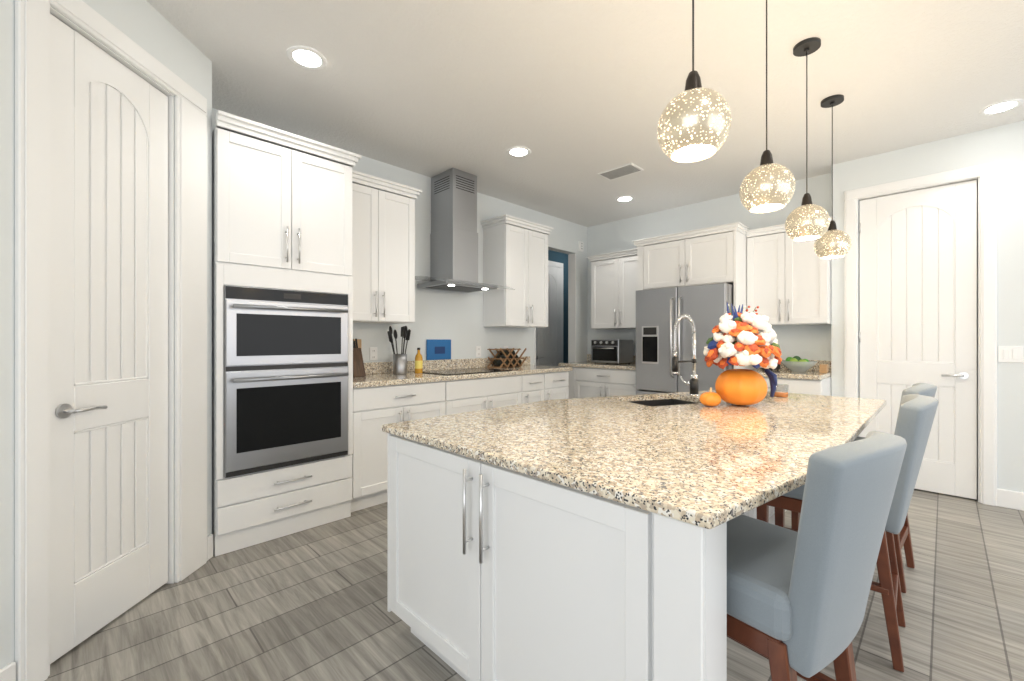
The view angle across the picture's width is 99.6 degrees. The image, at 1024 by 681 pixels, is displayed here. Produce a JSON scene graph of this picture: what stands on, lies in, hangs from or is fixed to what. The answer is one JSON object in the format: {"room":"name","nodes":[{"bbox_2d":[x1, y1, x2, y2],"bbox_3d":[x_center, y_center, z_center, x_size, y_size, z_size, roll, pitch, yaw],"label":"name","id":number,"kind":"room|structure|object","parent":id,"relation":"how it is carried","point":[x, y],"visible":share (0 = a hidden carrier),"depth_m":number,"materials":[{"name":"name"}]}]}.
{"room":"kitchen","nodes":[
{"label":"kitchen","id":0,"kind":"room"},
{"bbox_2d":[0,0,211,668],"bbox_3d":[-1.843,-0.180,1.107,2.334,2.800,2.100,0,0,45],"label":"wall","id":1,"kind":"structure","parent":0,"point":[145,25],"depth_m":1.47,"materials":[{"name":"white paint"}]},
{"bbox_2d":[0,662,15,680],"bbox_3d":[-1.692,1.155,0.535,1.328,0.130,1.328,0,0,45],"label":"baseboard","id":2,"kind":"structure","parent":1,"relation":"attached to","point":[8,673],"depth_m":1.45,"materials":[{"name":"white wood"}]},
{"bbox_2d":[50,14,167,663],"bbox_3d":[-1.742,-0.006,1.875,0.436,2.428,0.436,0,0,45],"label":"pantry door","id":3,"kind":"structure","parent":1,"relation":"in","point":[108,338],"depth_m":1.83,"materials":[{"name":"white wood"}]},
{"bbox_2d":[15,0,206,680],"bbox_3d":[-1.717,-0.056,1.930,0.086,2.552,0.910,0,0,0],"label":"door frame","id":4,"kind":"structure","parent":1,"relation":"attached to","point":[32,339],"depth_m":1.57,"materials":[{"name":"white wood"}]},
{"bbox_2d":[212,108,587,364],"bbox_3d":[-0.580,-0.180,4.483,0.120,2.800,4.740,0,0,45],"label":"wall","id":5,"kind":"structure","parent":0,"point":[456,318],"depth_m":4.44,"materials":[{"name":"white paint"}]},
{"bbox_2d":[370,347,376,360],"bbox_3d":[-1.206,0.117,3.766,0.008,0.115,0.070,0,0,45],"label":"electrical outlet","id":6,"kind":"object","parent":5,"relation":"attached to","point":[373,353],"visible":1,"depth_m":3.76,"materials":[{"name":"white plastic"}]},
{"bbox_2d":[352,170,421,323],"bbox_3d":[-1.151,-0.713,3.545,0.392,1.125,0.719,0,0,45],"label":"upper cabinet","id":7,"kind":"object","parent":5,"relation":"attached to","point":[383,243],"visible":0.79,"depth_m":3.45,"materials":[{"name":"white wood"}]},
{"bbox_2d":[364,356,529,375],"bbox_3d":[-0.661,0.240,4.299,0.020,0.100,2.477,0,0,45],"label":"backsplash","id":8,"kind":"structure","parent":5,"relation":"attached to","point":[482,362],"depth_m":4.21,"materials":[{"name":"beige stone"}]},
{"bbox_2d":[415,168,513,292],"bbox_3d":[-0.486,-1.034,4.092,0.560,1.086,0.900,0,0,45],"label":"range hood","id":9,"kind":"object","parent":5,"relation":"attached to","point":[454,251],"visible":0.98,"depth_m":4.04,"materials":[{"name":"silver metal"}]},
{"bbox_2d":[476,346,480,356],"bbox_3d":[-0.357,0.117,4.614,0.008,0.115,0.070,0,0,45],"label":"electrical outlet","id":10,"kind":"object","parent":5,"relation":"attached to","point":[478,351],"visible":1,"depth_m":4.61,"materials":[{"name":"white plastic"}]},
{"bbox_2d":[481,214,553,327],"bbox_3d":[0.067,-0.713,4.763,0.392,1.125,0.754,0,0,45],"label":"upper cabinet","id":11,"kind":"object","parent":5,"relation":"attached to","point":[515,253],"visible":1,"depth_m":4.59,"materials":[{"name":"white wood"}]},
{"bbox_2d":[535,253,575,364],"bbox_3d":[0.530,0.022,5.593,0.122,2.395,0.830,0,0,45],"label":"door frame","id":12,"kind":"structure","parent":5,"relation":"attached to","point":[571,307],"depth_m":5.87,"materials":[{"name":"white wood"}]},
{"bbox_2d":[579,241,583,251],"bbox_3d":[0.944,-1.285,5.901,0.028,0.130,0.080,0,0,45],"label":"smoke detector","id":13,"kind":"object","parent":5,"relation":"attached to","point":[581,245],"visible":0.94,"depth_m":5.88,"materials":[{"name":"white plastic"}]},
{"bbox_2d":[45,489,1023,680],"bbox_3d":[0.877,1.270,2.319,9.000,0.100,11.500,0,0,45],"label":"floor","id":14,"kind":"structure","parent":0,"point":[310,604],"depth_m":1.89,"materials":[{"name":"grey tile"}]},
{"bbox_2d":[212,110,360,555],"bbox_3d":[-1.556,-0.028,2.908,0.722,2.495,0.832,0,0,45],"label":"tall cabinet","id":15,"kind":"object","parent":14,"relation":"on","point":[282,365],"visible":1,"depth_m":2.64,"materials":[{"name":"white wood"}]},
{"bbox_2d":[351,380,454,511],"bbox_3d":[-1.021,0.775,3.515,0.620,0.890,0.859,0,0,45],"label":"base cabinet","id":16,"kind":"object","parent":14,"relation":"on","point":[383,394],"depth_m":3.15,"materials":[{"name":"white wood"}]},
{"bbox_2d":[353,364,571,387],"bbox_3d":[-0.440,0.310,4.078,0.645,0.040,2.477,0,0,45],"label":"countertop","id":17,"kind":"structure","parent":16,"relation":"on","point":[373,379],"depth_m":3.60,"materials":[{"name":"beige stone"}]},
{"bbox_2d":[354,339,360,347],"bbox_3d":[-1.359,0.139,3.565,0.022,0.300,0.240,0,0,45],"label":"cutting board","id":18,"kind":"object","parent":17,"relation":"on","point":[359,342],"visible":0.17,"depth_m":3.63,"materials":[{"name":"brown wood"}]},
{"bbox_2d":[353,339,365,376],"bbox_3d":[-1.272,0.136,3.507,0.181,0.305,0.100,0,0,45],"label":"knife block","id":19,"kind":"object","parent":17,"relation":"on","point":[358,367],"visible":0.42,"depth_m":3.48,"materials":[{"name":"brown wood"}]},
{"bbox_2d":[387,326,410,373],"bbox_3d":[-0.962,0.081,3.759,0.201,0.416,0.173,0,0,45],"label":"utensil holder","id":20,"kind":"object","parent":17,"relation":"on","point":[399,363],"visible":1,"depth_m":3.72,"materials":[{"name":"silver metal"}]},
{"bbox_2d":[415,348,422,372],"bbox_3d":[-0.832,0.176,3.859,0.069,0.225,0.069,0,0,45],"label":"oil bottle","id":21,"kind":"object","parent":17,"relation":"on","point":[418,363],"visible":1,"depth_m":3.83,"materials":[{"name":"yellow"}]},
{"bbox_2d":[426,339,450,359],"bbox_3d":[-0.715,0.089,4.244,0.015,0.199,0.290,0,0,45],"label":"plaque","id":22,"kind":"object","parent":17,"relation":"on","point":[438,349],"visible":1,"depth_m":4.23,"materials":[{"name":"blue"}]},
{"bbox_2d":[414,368,511,374],"bbox_3d":[-0.450,0.286,4.057,0.520,0.007,0.760,0,0,45],"label":"cooktop","id":23,"kind":"object","parent":17,"relation":"in","point":[461,371],"visible":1,"depth_m":3.95,"materials":[{"name":"black glass"}]},
{"bbox_2d":[487,348,526,367],"bbox_3d":[-0.055,0.187,4.707,0.220,0.205,0.411,0,0,45],"label":"wine rack","id":24,"kind":"object","parent":17,"relation":"on","point":[505,358],"visible":1,"depth_m":4.64,"materials":[{"name":"brown wood"}]},
{"bbox_2d":[455,376,526,413],"bbox_3d":[-0.441,0.775,4.095,0.620,0.890,1.030,0,0,45],"label":"base cabinet","id":25,"kind":"object","parent":14,"relation":"on","point":[496,391],"depth_m":3.89,"materials":[{"name":"white wood"}]},
{"bbox_2d":[527,372,550,402],"bbox_3d":[-0.003,0.775,4.532,0.620,0.890,0.456,0,0,45],"label":"base cabinet","id":26,"kind":"object","parent":14,"relation":"on","point":[539,385],"depth_m":4.38,"materials":[{"name":"white wood"}]},
{"bbox_2d":[382,430,726,680],"bbox_3d":[0.782,0.800,2.182,1.280,0.840,2.468,0,0,45],"label":"kitchen island","id":27,"kind":"object","parent":14,"relation":"on","point":[578,539],"depth_m":1.20,"materials":[{"name":"white wood"}]},
{"bbox_2d":[382,390,885,537],"bbox_3d":[0.831,0.365,2.174,1.420,0.030,2.470,0,0,45],"label":"island countertop","id":28,"kind":"structure","parent":27,"relation":"on","point":[714,465],"depth_m":1.50,"materials":[{"name":"beige stone"}]},
{"bbox_2d":[610,394,704,409],"bbox_3d":[0.895,0.476,2.556,0.576,0.217,0.640,0,0,45],"label":"sink","id":29,"kind":"object","parent":28,"relation":"in","point":[642,399],"depth_m":2.74,"materials":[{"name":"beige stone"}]},
{"bbox_2d":[672,314,701,397],"bbox_3d":[1.063,0.093,2.697,0.133,0.514,0.245,0,0,45],"label":"faucet","id":30,"kind":"object","parent":28,"relation":"on","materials":[{"name":"silver metal"}]},
{"bbox_2d":[699,387,720,405],"bbox_3d":[1.054,0.299,2.298,0.110,0.099,0.110,0,0,45],"label":"pumpkin","id":31,"kind":"object","parent":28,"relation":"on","point":[710,398],"visible":1,"depth_m":2.26,"materials":[{"name":"orange"}]},
{"bbox_2d":[703,303,781,404],"bbox_3d":[1.232,0.068,2.337,0.386,0.560,0.372,0,0,45],"label":"vase flowers","id":32,"kind":"object","parent":28,"relation":"on","point":[741,338],"visible":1,"depth_m":2.24,"materials":[{"name":"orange plant"}]},
{"bbox_2d":[774,384,787,396],"bbox_3d":[1.676,0.311,2.694,0.080,0.075,0.080,0,0,45],"label":"glass candle","id":33,"kind":"object","parent":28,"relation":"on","point":[783,393],"visible":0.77,"depth_m":2.67,"materials":[{"name":"clear glass"}]},
{"bbox_2d":[551,372,568,399],"bbox_3d":[0.238,0.775,4.774,0.620,0.890,0.474,0,0,45],"label":"base cabinet","id":34,"kind":"object","parent":14,"relation":"on","point":[559,380],"depth_m":4.61,"materials":[{"name":"white wood"}]},
{"bbox_2d":[559,354,636,398],"bbox_3d":[1.214,0.705,5.402,1.112,1.030,0.658,0,0,45],"label":"base cabinet","id":35,"kind":"object","parent":14,"relation":"on","point":[588,378],"visible":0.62,"depth_m":5.18,"materials":[{"name":"white wood"}]},
{"bbox_2d":[559,354,636,370],"bbox_3d":[1.219,0.260,5.406,1.112,0.140,0.645,0,0,45],"label":"countertop","id":36,"kind":"structure","parent":35,"relation":"on","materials":[{"name":"stone"}]},
{"bbox_2d":[591,340,632,363],"bbox_3d":[1.245,0.139,5.417,0.400,0.300,0.392,0,0,45],"label":"toaster oven","id":37,"kind":"object","parent":36,"relation":"on","point":[612,351],"visible":1,"depth_m":5.29,"materials":[{"name":"silver metal"}]},
{"bbox_2d":[636,283,733,394],"bbox_3d":[1.893,0.339,4.533,0.906,1.738,0.866,0,0,45],"label":"fridge","id":38,"kind":"object","parent":14,"relation":"on","point":[661,310],"visible":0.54,"depth_m":4.28,"materials":[{"name":"silver metal"}]},
{"bbox_2d":[632,222,755,368],"bbox_3d":[1.958,0.060,4.634,1.099,2.320,0.692,0,0,45],"label":"tall cabinet","id":39,"kind":"object","parent":14,"relation":"on","point":[711,255],"visible":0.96,"depth_m":4.31,"materials":[{"name":"white wood"}]},
{"bbox_2d":[750,359,830,395],"bbox_3d":[2.564,0.705,4.052,0.655,1.030,0.658,0,0,45],"label":"base cabinet","id":40,"kind":"object","parent":14,"relation":"on","point":[813,381],"visible":0.15,"depth_m":3.77,"materials":[{"name":"white wood"}]},
{"bbox_2d":[750,359,830,380],"bbox_3d":[2.568,0.260,4.057,0.655,0.140,0.645,0,0,45],"label":"countertop","id":41,"kind":"structure","parent":40,"relation":"on","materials":[{"name":"stone"}]},
{"bbox_2d":[760,364,779,370],"bbox_3d":[2.496,0.196,4.172,0.110,0.187,0.264,0,0,45],"label":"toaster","id":42,"kind":"object","parent":41,"relation":"on","point":[771,369],"visible":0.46,"depth_m":4.12,"materials":[{"name":"black"}]},
{"bbox_2d":[781,356,817,371],"bbox_3d":[2.653,0.215,4.004,0.310,0.147,0.310,0,0,45],"label":"fruit bowl","id":43,"kind":"object","parent":41,"relation":"on","point":[798,362],"visible":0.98,"depth_m":3.97,"materials":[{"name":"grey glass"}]},
{"bbox_2d":[819,364,828,372],"bbox_3d":[2.796,0.252,3.875,0.055,0.075,0.080,0,0,45],"label":"box","id":44,"kind":"object","parent":41,"relation":"on","point":[823,368],"visible":1,"depth_m":3.85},
{"bbox_2d":[727,431,906,680],"bbox_3d":[0.663,0.719,1.173,0.410,1.004,0.600,0,0,-36],"label":"bar stool","id":45,"kind":"object","parent":14,"relation":"on","point":[797,603],"visible":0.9,"depth_m":0.93,"materials":[{"name":"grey fabric"}]},
{"bbox_2d":[756,394,938,671],"bbox_3d":[1.409,0.719,1.859,0.606,1.004,0.424,0,0,45],"label":"bar stool","id":46,"kind":"object","parent":14,"relation":"on","point":[915,418],"visible":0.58,"depth_m":1.61,"materials":[{"name":"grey fabric"}]},
{"bbox_2d":[791,383,936,592],"bbox_3d":[1.896,0.719,2.356,0.410,1.004,0.600,0,0,-42],"label":"bar stool","id":47,"kind":"object","parent":14,"relation":"on","point":[902,537],"visible":0.15,"depth_m":2.13,"materials":[{"name":"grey fabric"}]},
{"bbox_2d":[548,250,568,362],"bbox_3d":[0.516,-0.180,7.135,0.120,2.800,5.200,0,0,45],"label":"wall","id":48,"kind":"structure","parent":0,"point":[555,256],"depth_m":7.42,"materials":[{"name":"blue"}]},
{"bbox_2d":[536,266,560,365],"bbox_3d":[0.594,-0.006,7.050,0.103,2.428,0.690,0,0,45],"label":"hall door","id":49,"kind":"structure","parent":48,"relation":"in","point":[548,345],"depth_m":7.14,"materials":[{"name":"white wood"}]},
{"bbox_2d":[548,260,562,362],"bbox_3d":[0.564,-0.049,7.079,0.026,2.537,0.880,0,0,45],"label":"door frame","id":50,"kind":"structure","parent":48,"relation":"attached to","point":[555,264],"depth_m":7.34,"materials":[{"name":"white wood"}]},
{"bbox_2d":[146,0,1023,226],"bbox_3d":[0.877,-1.630,2.319,9.000,0.100,11.500,0,0,45],"label":"ceiling","id":51,"kind":"structure","parent":0,"point":[575,97],"depth_m":2.63,"materials":[{"name":"white paint"}]},
{"bbox_2d":[287,46,326,69],"bbox_3d":[-1.145,-1.576,2.418,0.204,0.006,0.204,0,0,45],"label":"recessed light","id":52,"kind":"object","parent":51,"relation":"in","point":[306,57],"visible":1,"depth_m":2.41,"materials":[{"name":"white plastic"}]},
{"bbox_2d":[507,146,530,156],"bbox_3d":[0.057,-1.576,3.620,0.204,0.006,0.204,0,0,45],"label":"recessed light","id":53,"kind":"object","parent":51,"relation":"in","point":[518,151],"visible":1,"depth_m":3.60,"materials":[{"name":"white plastic"}]},
{"bbox_2d":[598,163,643,179],"bbox_3d":[1.011,-1.574,4.038,0.360,0.010,0.220,0,0,45],"label":"ceiling vent","id":54,"kind":"object","parent":51,"relation":"in","point":[621,171],"visible":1,"depth_m":4.02,"materials":[{"name":"white metal"}]},
{"bbox_2d":[615,196,633,201],"bbox_3d":[1.259,-1.576,4.822,0.204,0.006,0.204,0,0,45],"label":"recessed light","id":55,"kind":"object","parent":51,"relation":"in","point":[624,198],"visible":0.98,"depth_m":4.82,"materials":[{"name":"white plastic"}]},
{"bbox_2d":[657,0,730,162],"bbox_3d":[0.530,-1.063,1.266,0.200,1.033,0.200,0,0,45],"label":"pendant light","id":56,"kind":"object","parent":51,"relation":"hanging from","point":[694,123],"visible":1,"depth_m":1.20,"materials":[{"name":"glass"}]},
{"bbox_2d":[739,0,794,212],"bbox_3d":[1.054,-1.063,1.789,0.200,1.033,0.200,0,0,45],"label":"pendant light","id":57,"kind":"object","parent":51,"relation":"hanging from","point":[767,184],"visible":1,"depth_m":1.73,"materials":[{"name":"glass"}]},
{"bbox_2d":[785,37,829,240],"bbox_3d":[1.577,-1.063,2.312,0.200,1.033,0.200,0,0,45],"label":"pendant light","id":58,"kind":"object","parent":51,"relation":"hanging from","point":[807,219],"visible":1,"depth_m":2.27,"materials":[{"name":"glass"}]},
{"bbox_2d":[814,94,851,258],"bbox_3d":[2.100,-1.063,2.836,0.200,1.033,0.200,0,0,45],"label":"pendant light","id":59,"kind":"object","parent":51,"relation":"hanging from","point":[832,242],"visible":0.96,"depth_m":2.79,"materials":[{"name":"glass"}]},
{"bbox_2d":[979,99,1023,115],"bbox_3d":[3.309,-1.576,2.927,0.204,0.006,0.204,0,0,45],"label":"recessed light","id":60,"kind":"object","parent":51,"relation":"in","point":[1001,107],"visible":1,"depth_m":2.92,"materials":[{"name":"white plastic"}]},
{"bbox_2d":[588,173,830,360],"bbox_3d":[2.086,-0.180,5.084,2.800,2.800,0.120,0,0,45],"label":"wall","id":61,"kind":"structure","parent":0,"point":[810,342],"depth_m":4.82,"materials":[{"name":"white paint"}]},
{"bbox_2d":[587,248,636,328],"bbox_3d":[1.398,-0.615,5.405,0.857,0.930,0.392,0,0,45],"label":"upper cabinet","id":62,"kind":"object","parent":61,"relation":"attached to","point":[613,287],"visible":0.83,"depth_m":5.33,"materials":[{"name":"white wood"}]},
{"bbox_2d":[746,216,835,325],"bbox_3d":[2.672,-0.615,4.131,0.697,0.930,0.392,0,0,45],"label":"upper cabinet","id":63,"kind":"object","parent":61,"relation":"attached to","point":[788,280],"visible":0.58,"depth_m":4.03,"materials":[{"name":"white wood"}]},
{"bbox_2d":[831,120,1023,501],"bbox_3d":[4.547,-0.180,2.595,4.200,2.800,0.520,0,0,45],"label":"wall","id":64,"kind":"structure","parent":0,"point":[1002,146],"depth_m":3.19,"materials":[{"name":"white paint"}]},
{"bbox_2d":[859,180,976,498],"bbox_3d":[3.268,-0.006,3.518,0.702,2.428,0.103,0,0,45],"label":"closet door","id":65,"kind":"structure","parent":64,"relation":"in","point":[917,286],"depth_m":3.47,"materials":[{"name":"white wood"}]},
{"bbox_2d":[844,162,996,505],"bbox_3d":[3.275,-0.049,3.523,0.900,2.537,0.086,0,0,45],"label":"trim","id":66,"kind":"structure","parent":64,"relation":"attached to","point":[986,174],"depth_m":3.23,"materials":[{"name":"white wood"}]},
{"bbox_2d":[997,488,1023,510],"bbox_3d":[4.706,1.155,2.054,3.210,0.130,0.017,0,0,45],"label":"baseboard","id":67,"kind":"structure","parent":64,"relation":"attached to","point":[1010,499],"depth_m":3.13,"materials":[{"name":"white wood"}]},
{"bbox_2d":[998,346,1022,362],"bbox_3d":[3.623,0.100,3.142,0.120,0.120,0.012,0,0,45],"label":"switch plate","id":68,"kind":"object","parent":64,"relation":"attached to","point":[1012,354],"visible":1,"depth_m":3.14,"materials":[{"name":"white plastic"}]}
]}

